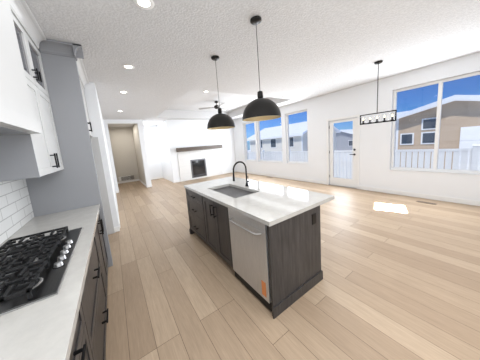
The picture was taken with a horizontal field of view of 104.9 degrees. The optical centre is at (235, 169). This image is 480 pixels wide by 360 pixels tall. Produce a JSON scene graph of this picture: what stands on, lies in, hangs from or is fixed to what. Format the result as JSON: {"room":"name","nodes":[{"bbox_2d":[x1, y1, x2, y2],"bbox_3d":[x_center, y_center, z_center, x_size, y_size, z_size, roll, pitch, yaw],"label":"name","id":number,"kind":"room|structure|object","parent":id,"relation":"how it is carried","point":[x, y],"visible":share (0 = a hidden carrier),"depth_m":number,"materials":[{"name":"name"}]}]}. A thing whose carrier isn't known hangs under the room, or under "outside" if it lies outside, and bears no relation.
{"room":"kitchen","nodes":[
{"label":"kitchen","id":0,"kind":"room"},
{"bbox_2d":[0,0,63,181],"bbox_3d":[-2.027,-0.678,1.726,0.440,1.477,0.942,-10,9,-33],"label":"upper cabinet","id":1,"kind":"object","parent":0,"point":[25,156],"visible":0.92,"depth_m":1.67,"materials":[{"name":"white wood"}]},
{"bbox_2d":[84,89,93,136],"bbox_3d":[-2.934,-0.109,3.441,0.600,2.930,0.140,-10,9,-33],"label":"wall","id":2,"kind":"structure","parent":0,"point":[84,89],"depth_m":3.42,"materials":[{"name":"white paint"}]},
{"bbox_2d":[0,0,40,134],"bbox_3d":[-1.500,-0.779,0.881,0.417,1.131,1.022,-10,9,-33],"label":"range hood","id":3,"kind":"object","parent":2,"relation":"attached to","point":[16,113],"visible":1,"depth_m":1.22,"materials":[{"name":"white wood"}]},
{"bbox_2d":[85,82,119,228],"bbox_3d":[-3.808,-0.312,5.428,0.140,2.930,4.430,-10,9,-33],"label":"wall","id":4,"kind":"structure","parent":0,"point":[95,115],"depth_m":3.59,"materials":[{"name":"white paint"}]},
{"bbox_2d":[76,58,114,234],"bbox_3d":[-2.528,-0.064,2.884,0.705,2.926,1.232,-10,9,-33],"label":"upper cabinet","id":5,"kind":"object","parent":4,"relation":"attached to","point":[83,78],"visible":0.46,"depth_m":3.52,"materials":[{"name":"grey wood"}]},
{"bbox_2d":[108,127,138,181],"bbox_3d":[-5.931,-0.749,9.842,1.050,2.930,0.100,-10,9,-33],"label":"wall","id":6,"kind":"structure","parent":0,"point":[126,150],"depth_m":9.77,"materials":[{"name":"grey paint"}]},
{"bbox_2d":[118,175,133,180],"bbox_3d":[-5.859,0.475,9.918,0.730,0.240,0.017,-10,9,-33],"label":"air vent","id":7,"kind":"object","parent":6,"relation":"in","point":[123,178],"visible":0.92,"depth_m":9.89,"materials":[{"name":"white metal"}]},
{"bbox_2d":[118,179,138,183],"bbox_3d":[-5.783,0.649,9.985,1.020,0.104,0.014,-10,9,-33],"label":"baseboard","id":8,"kind":"structure","parent":6,"relation":"attached to","point":[134,179],"depth_m":9.98,"materials":[{"name":"white wood"}]},
{"bbox_2d":[131,124,146,186],"bbox_3d":[-4.720,-0.752,9.171,0.190,2.930,2.560,-10,9,-33],"label":"wall","id":9,"kind":"structure","parent":0,"point":[135,132],"depth_m":8.97,"materials":[{"name":"grey paint"}]},
{"bbox_2d":[143,126,162,177],"bbox_3d":[-4.676,-0.887,10.132,0.960,2.930,0.100,-10,9,-33],"label":"wall","id":10,"kind":"structure","parent":0,"point":[151,137],"depth_m":10.17,"materials":[{"name":"grey paint"}]},
{"bbox_2d":[156,121,172,181],"bbox_3d":[-3.564,-0.911,9.665,0.345,2.930,2.110,-10,9,-33],"label":"wall","id":11,"kind":"structure","parent":0,"point":[161,128],"depth_m":9.44,"materials":[{"name":"grey paint"}]},
{"bbox_2d":[103,119,235,190],"bbox_3d":[-2.612,-0.888,8.949,6.120,2.930,0.140,-10,9,-33],"label":"wall","id":12,"kind":"structure","parent":0,"point":[187,133],"depth_m":8.86,"materials":[{"name":"white paint"}]},
{"bbox_2d":[174,170,235,182],"bbox_3d":[-1.437,0.341,9.746,3.610,0.104,0.017,-10,9,-33],"label":"baseboard","id":13,"kind":"structure","parent":12,"relation":"attached to","point":[175,181],"depth_m":10.29,"materials":[{"name":"white wood"}]},
{"bbox_2d":[11,0,479,126],"bbox_3d":[-0.987,-2.287,5.370,7.390,0.550,14.900,-10,9,-33],"label":"ceiling","id":14,"kind":"structure","parent":0,"point":[307,49],"depth_m":2.63,"materials":[{"name":"white paint"}]},
{"bbox_2d":[122,64,134,68],"bbox_3d":[-1.682,-1.612,2.902,0.176,0.004,0.176,-10,9,-33],"label":"recessed light","id":15,"kind":"object","parent":14,"relation":"in","point":[128,67],"visible":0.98,"depth_m":2.90,"materials":[{"name":"white"}]},
{"bbox_2d":[133,0,153,9],"bbox_3d":[-0.829,-1.511,1.672,0.176,0.004,0.176,-10,9,-33],"label":"recessed light","id":16,"kind":"object","parent":14,"relation":"in","point":[146,4],"visible":1,"depth_m":1.69,"materials":[{"name":"white"}]},
{"bbox_2d":[199,101,224,109],"bbox_3d":[-0.607,-2.419,6.868,1.222,0.287,1.150,-10,9,-33],"label":"ceiling fan","id":17,"kind":"object","parent":14,"relation":"hanging from","point":[216,106],"visible":0.96,"depth_m":6.91,"materials":[{"name":"brown metal"}]},
{"bbox_2d":[207,55,234,129],"bbox_3d":[-0.266,-1.185,2.883,0.450,1.062,0.450,-10,9,-33],"label":"pendant light","id":18,"kind":"object","parent":14,"relation":"hanging from","point":[220,120],"visible":1,"depth_m":2.79,"materials":[{"name":"black metal"}]},
{"bbox_2d":[242,16,280,120],"bbox_3d":[0.266,-1.119,2.093,0.450,1.062,0.450,-10,9,-33],"label":"pendant light","id":19,"kind":"object","parent":14,"relation":"hanging from","point":[260,108],"visible":1,"depth_m":2.00,"materials":[{"name":"black metal"}]},
{"bbox_2d":[360,60,396,124],"bbox_3d":[2.760,-1.478,3.575,0.130,1.139,0.600,-10,9,-33],"label":"chandelier","id":20,"kind":"object","parent":14,"relation":"hanging from","point":[378,63],"visible":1,"depth_m":3.56,"materials":[{"name":"black metal"}]},
{"bbox_2d":[106,172,479,359],"bbox_3d":[-0.736,0.908,5.806,7.390,0.060,14.900,-10,9,-33],"label":"floor","id":21,"kind":"structure","parent":0,"point":[401,278],"depth_m":1.99,"materials":[{"name":"brown wood"}]},
{"bbox_2d":[26,39,112,266],"bbox_3d":[-2.113,-0.018,2.305,0.745,2.926,0.188,-10,9,-33],"label":"panel","id":22,"kind":"object","parent":21,"relation":"on","point":[73,184],"visible":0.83,"depth_m":2.28,"materials":[{"name":"grey wood"}]},
{"bbox_2d":[72,303,99,359],"bbox_3d":[-0.859,1.151,0.587,0.618,0.890,0.669,-10,9,-33],"label":"base cabinet","id":23,"kind":"object","parent":21,"relation":"on","point":[83,349],"depth_m":0.95,"materials":[{"name":"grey wood"}]},
{"bbox_2d":[84,235,108,359],"bbox_3d":[-1.349,1.090,1.313,0.618,0.890,1.086,-10,9,-33],"label":"base cabinet","id":24,"kind":"object","parent":21,"relation":"on","point":[95,291],"depth_m":1.43,"materials":[{"name":"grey wood"}]},
{"bbox_2d":[0,204,99,359],"bbox_3d":[-0.722,0.710,0.285,0.638,0.040,4.972,-10,9,-33],"label":"countertop","id":25,"kind":"structure","parent":24,"relation":"on","point":[45,329],"depth_m":0.82,"materials":[{"name":"white stone"}]},
{"bbox_2d":[0,226,82,315],"bbox_3d":[-1.347,0.585,1.178,0.478,0.061,0.978,-10,9,-33],"label":"cooktop","id":26,"kind":"object","parent":25,"relation":"in","point":[34,270],"visible":1,"depth_m":1.10,"materials":[{"name":"black metal"}]},
{"bbox_2d":[96,219,107,274],"bbox_3d":[-1.848,1.028,2.053,0.618,0.890,0.836,-10,9,-33],"label":"base cabinet","id":27,"kind":"object","parent":21,"relation":"on","point":[99,224],"depth_m":2.22,"materials":[{"name":"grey wood"}]},
{"bbox_2d":[176,145,222,181],"bbox_3d":[-1.685,-0.360,9.385,2.400,1.624,0.240,-10,9,-33],"label":"fireplace","id":28,"kind":"object","parent":21,"relation":"on","point":[197,162],"visible":1,"depth_m":9.36,"materials":[{"name":"white paint"}]},
{"bbox_2d":[185,189,322,318],"bbox_3d":[0.016,0.793,2.698,0.835,0.890,2.153,-10,9,-33],"label":"kitchen island","id":29,"kind":"object","parent":21,"relation":"on","point":[262,240],"depth_m":1.87,"materials":[{"name":"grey wood"}]},
{"bbox_2d":[184,181,311,224],"bbox_3d":[-0.073,0.343,2.597,0.600,0.040,2.170,-10,9,-33],"label":"island countertop","id":30,"kind":"structure","parent":29,"relation":"on","point":[268,208],"depth_m":2.02,"materials":[{"name":"white stone"}]},
{"bbox_2d":[216,185,251,196],"bbox_3d":[-0.045,0.422,2.749,0.434,0.186,0.824,-10,9,-33],"label":"sink","id":31,"kind":"object","parent":30,"relation":"in","point":[231,190],"depth_m":2.79,"materials":[{"name":"grey metal"}]},
{"bbox_2d":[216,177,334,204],"bbox_3d":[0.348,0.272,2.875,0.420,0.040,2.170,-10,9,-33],"label":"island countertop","id":32,"kind":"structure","parent":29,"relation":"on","point":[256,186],"depth_m":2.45,"materials":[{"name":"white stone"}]},
{"bbox_2d":[232,161,249,186],"bbox_3d":[0.083,0.078,2.791,0.285,0.406,0.086,-10,9,-33],"label":"faucet","id":33,"kind":"object","parent":32,"relation":"on","point":[246,185],"depth_m":2.83,"materials":[{"name":"black metal"}]},
{"bbox_2d":[416,201,436,204],"bbox_3d":[4.179,0.731,4.034,0.110,0.006,0.310,-10,9,-33],"label":"floor vent","id":34,"kind":"object","parent":21,"relation":"in","point":[427,202],"visible":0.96,"depth_m":4.03,"materials":[{"name":"brown metal"}]},
{"bbox_2d":[233,52,479,200],"bbox_3d":[2.111,-1.069,7.560,0.220,2.930,14.900,-10,9,-33],"label":"wall","id":35,"kind":"structure","parent":0,"point":[375,150],"depth_m":5.00,"materials":[{"name":"white paint"}]},
{"bbox_2d":[244,122,255,160],"bbox_3d":[0.764,-1.395,9.430,0.165,1.953,0.932,-10,9,-33],"label":"window","id":36,"kind":"structure","parent":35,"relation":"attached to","point":[246,150],"depth_m":9.72,"materials":[{"name":"white plastic"}]},
{"bbox_2d":[257,120,282,162],"bbox_3d":[1.539,-1.299,8.280,0.165,1.953,1.552,-10,9,-33],"label":"window","id":37,"kind":"structure","parent":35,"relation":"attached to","point":[275,161],"depth_m":8.71,"materials":[{"name":"white plastic"}]},
{"bbox_2d":[236,170,326,184],"bbox_3d":[1.577,0.276,8.490,0.017,0.104,5.447,-10,9,-33],"label":"baseboard","id":38,"kind":"structure","parent":35,"relation":"attached to","point":[278,176],"depth_m":7.58,"materials":[{"name":"white wood"}]},
{"bbox_2d":[286,110,307,163],"bbox_3d":[2.365,-1.196,7.056,0.165,1.953,0.992,-10,9,-33],"label":"window","id":39,"kind":"structure","parent":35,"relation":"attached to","point":[288,145],"depth_m":7.30,"materials":[{"name":"white plastic"}]},
{"bbox_2d":[326,114,359,188],"bbox_3d":[3.337,-0.520,5.725,0.150,2.149,0.970,-10,9,-33],"label":"patio door","id":40,"kind":"structure","parent":35,"relation":"in","point":[353,182],"depth_m":5.66,"materials":[{"name":"white wood"}]},
{"bbox_2d":[359,186,479,205],"bbox_3d":[4.844,0.681,3.649,0.014,0.104,4.300,-10,9,-33],"label":"baseboard","id":41,"kind":"structure","parent":35,"relation":"attached to","point":[439,198],"depth_m":4.27,"materials":[{"name":"white wood"}]},
{"bbox_2d":[390,71,479,174],"bbox_3d":[4.411,-0.913,4.029,0.165,1.973,1.562,-10,9,-33],"label":"window","id":42,"kind":"structure","parent":35,"relation":"in","point":[434,169],"depth_m":4.07,"materials":[{"name":"white plastic"}]},
{"label":"outside","id":43,"kind":"structure","parent":0,"visible":0},
{"bbox_2d":[248,150,350,178],"bbox_3d":[34.010,-4.527,34.646,83.000,0.100,100.000,-10,9,-33],"label":"ground","id":44,"kind":"structure","parent":43,"point":[336,164],"depth_m":18.06,"materials":[{"name":"white"}]},
{"bbox_2d":[247,121,340,160],"bbox_3d":[8.718,-4.532,29.439,8.920,5.240,11.300,-10,9,-33],"label":"house","id":45,"kind":"structure","parent":44,"relation":"on","point":[298,146],"depth_m":26.55,"materials":[{"name":"beige"}]},
{"bbox_2d":[336,129,352,149],"bbox_3d":[23.930,-6.107,37.146,10.930,3.910,9.300,-10,9,-33],"label":"house","id":46,"kind":"structure","parent":44,"relation":"on","point":[349,133],"depth_m":33.95,"materials":[{"name":"grey"}]},
{"bbox_2d":[248,144,479,178],"bbox_3d":[4.218,-0.087,10.650,0.160,2.230,31.085,-10,9,-33],"label":"fence","id":47,"kind":"object","parent":44,"relation":"on","point":[344,165],"depth_m":6.89,"materials":[{"name":"white plastic"}]},
{"bbox_2d":[394,95,479,169],"bbox_3d":[17.886,-2.278,8.788,10.930,4.940,17.800,-10,9,-33],"label":"house","id":48,"kind":"structure","parent":44,"relation":"on","point":[423,120],"depth_m":9.82,"materials":[{"name":"beige"}]}
]}

